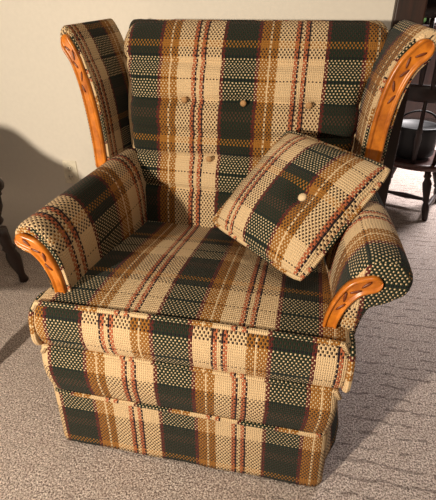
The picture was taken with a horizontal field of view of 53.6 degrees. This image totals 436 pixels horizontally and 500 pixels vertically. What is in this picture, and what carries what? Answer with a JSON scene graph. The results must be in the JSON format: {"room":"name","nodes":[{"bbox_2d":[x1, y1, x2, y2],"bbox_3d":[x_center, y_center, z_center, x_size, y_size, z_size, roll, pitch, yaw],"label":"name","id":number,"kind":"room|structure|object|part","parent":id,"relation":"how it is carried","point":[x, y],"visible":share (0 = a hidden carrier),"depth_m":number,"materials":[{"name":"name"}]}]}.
{"room":"living room","nodes":[
{"label":"living room","id":0,"kind":"room"},
{"bbox_2d":[0,0,394,242],"bbox_3d":[-1.135,-1.156,1.821,3.600,2.500,0.120,6,30,10],"label":"wall","id":1,"kind":"structure","parent":0,"point":[44,122],"depth_m":1.87,"materials":[{"name":"paint"}]},
{"bbox_2d":[62,160,78,183],"bbox_3d":[-0.713,-0.376,2.085,0.072,0.115,0.009,6,30,10],"label":"wall outlet","id":2,"kind":"object","parent":1,"relation":"attached to","point":[69,167],"visible":0.91,"depth_m":2.08,"materials":[{"name":"beige plastic"}]},
{"bbox_2d":[377,0,427,205],"bbox_3d":[0.673,-0.964,1.480,0.100,2.500,0.170,6,30,10],"label":"cabinet","id":3,"kind":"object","parent":1,"relation":"attached to","point":[414,11],"depth_m":1.61,"materials":[{"name":"brown wood"}]},
{"bbox_2d":[0,147,435,499],"bbox_3d":[0.951,-0.344,3.025,8.000,0.100,9.600,6,30,10],"label":"floor","id":4,"kind":"structure","parent":0,"point":[384,447],"depth_m":1.34,"materials":[{"name":"carpet"}]},
{"bbox_2d":[0,178,28,282],"bbox_3d":[-1.215,-0.062,1.523,0.802,0.892,0.719,-2,30,-4],"label":"wooden armchair","id":5,"kind":"object","parent":4,"relation":"on","point":[13,257],"visible":1,"depth_m":1.94,"materials":[{"name":"brown wood"}]},
{"bbox_3d":[-0.931,-0.187,1.822,0.089,0.181,0.048,10,31,18],"label":"arm post","id":6,"kind":"part","parent":5,"relation":"part of","materials":[{"name":"brown wood"}]},
{"bbox_3d":[-0.907,-0.268,1.764,0.060,0.060,0.060,6,30,10],"label":"arm knob","id":7,"kind":"part","parent":5,"relation":"part of","materials":[{"name":"brown wood"}]},
{"bbox_3d":[-0.942,0.028,1.969,0.063,0.297,0.094,24,37,35],"label":"leg","id":8,"kind":"part","parent":5,"relation":"part of","materials":[{"name":"brown wood"}]},
{"bbox_2d":[14,18,435,486],"bbox_3d":[0.023,-0.071,1.320,1.045,1.104,0.914,6,30,10],"label":"wingback armchair","id":9,"kind":"object","parent":4,"relation":"on","point":[162,334],"visible":0.85,"depth_m":1.17,"materials":[{"name":"fabric"}]},
{"bbox_3d":[-0.359,-0.087,1.364,0.131,0.313,0.684,6,30,10],"label":"arm","id":10,"kind":"part","parent":9,"relation":"part of"},
{"bbox_3d":[-0.016,0.159,1.405,0.762,0.170,0.799,6,30,10],"label":"rail","id":11,"kind":"part","parent":9,"relation":"part of","materials":[{"name":"multicoloured fabric"}]},
{"bbox_2d":[34,220,351,387],"bbox_3d":[-0.019,0.068,1.269,0.757,0.142,0.666,6,30,10],"label":"seat cushion","id":12,"kind":"object","parent":9,"relation":"on","point":[184,296],"depth_m":1.03,"materials":[{"name":"multicoloured fabric"}]},
{"bbox_2d":[123,19,387,227],"bbox_3d":[0.091,-0.399,1.464,0.871,0.672,0.275,6,30,10],"label":"cushion","id":13,"kind":"object","parent":9,"relation":"on","point":[204,101],"depth_m":1.38,"materials":[{"name":"multicoloured fabric"}]},
{"bbox_2d":[212,131,390,280],"bbox_3d":[0.206,-0.142,1.180,0.292,0.261,0.385,-21,36,-32],"label":"throw pillow","id":14,"kind":"object","parent":9,"relation":"on","point":[296,202],"visible":1,"depth_m":1.10,"materials":[{"name":"multicoloured fabric"}]},
{"bbox_3d":[0.382,-0.011,1.231,0.153,0.313,0.691,4,30,8],"label":"arm","id":15,"kind":"part","parent":9,"relation":"part of"},
{"bbox_2d":[388,4,435,220],"bbox_3d":[1.186,-0.775,2.521,0.527,1.154,0.537,19,35,30],"label":"dining chair","id":16,"kind":"object","parent":4,"relation":"on","point":[426,94],"visible":0.34,"depth_m":2.49,"materials":[{"name":"brown wood"}]},
{"bbox_3d":[1.184,-0.529,2.944,0.054,0.309,0.117,-8,31,-14],"label":"leg","id":17,"kind":"part","parent":16,"relation":"part of","materials":[{"name":"brown wood"}]},
{"bbox_3d":[1.220,-0.574,2.690,0.454,0.040,0.420,19,35,30],"label":"seat","id":18,"kind":"part","parent":16,"relation":"part of","materials":[{"name":"brown wood"}]},
{"bbox_2d":[396,110,435,159],"bbox_3d":[1.193,-0.709,2.608,0.272,0.271,0.270,-1,30,-2],"label":"metal pot","id":19,"kind":"object","parent":16,"relation":"on","point":[427,146],"visible":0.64,"depth_m":2.54,"materials":[{"name":"black metal"}]},
{"bbox_3d":[1.193,-0.785,2.565,0.272,0.097,0.012,-1,30,-2],"label":"handle","id":20,"kind":"part","parent":19,"relation":"part of","materials":[{"name":"metal"}]},
{"bbox_3d":[1.256,-0.333,2.598,0.054,0.309,0.117,-8,31,-14],"label":"leg","id":21,"kind":"part","parent":16,"relation":"part of","materials":[{"name":"brown wood"}]},
{"bbox_3d":[1.043,-1.152,2.076,0.400,0.060,0.042,19,35,30],"label":"crest rail","id":22,"kind":"part","parent":16,"relation":"part of","materials":[{"name":"brown wood"}]},
{"bbox_3d":[1.419,-0.449,2.802,0.117,0.309,0.054,-8,31,-14],"label":"leg","id":23,"kind":"part","parent":16,"relation":"part of","materials":[{"name":"brown wood"}]},
{"bbox_2d":[403,0,435,122],"bbox_3d":[2.659,-2.240,4.334,1.500,1.910,0.495,6,30,10],"label":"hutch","id":24,"kind":"object","parent":4,"relation":"on","point":[410,106],"visible":0.02,"depth_m":4.58,"materials":[{"name":"brown wood"}]},
{"bbox_3d":[2.254,-1.781,4.447,0.680,0.820,0.020,6,30,10],"label":"door","id":25,"kind":"part","parent":24,"relation":"part of","materials":[{"name":"brown wood"}]},
{"bbox_3d":[2.704,-2.752,4.295,1.500,0.900,0.030,6,30,10],"label":"panel","id":26,"kind":"part","parent":24,"relation":"part of","materials":[{"name":"brown wood"}]}
]}

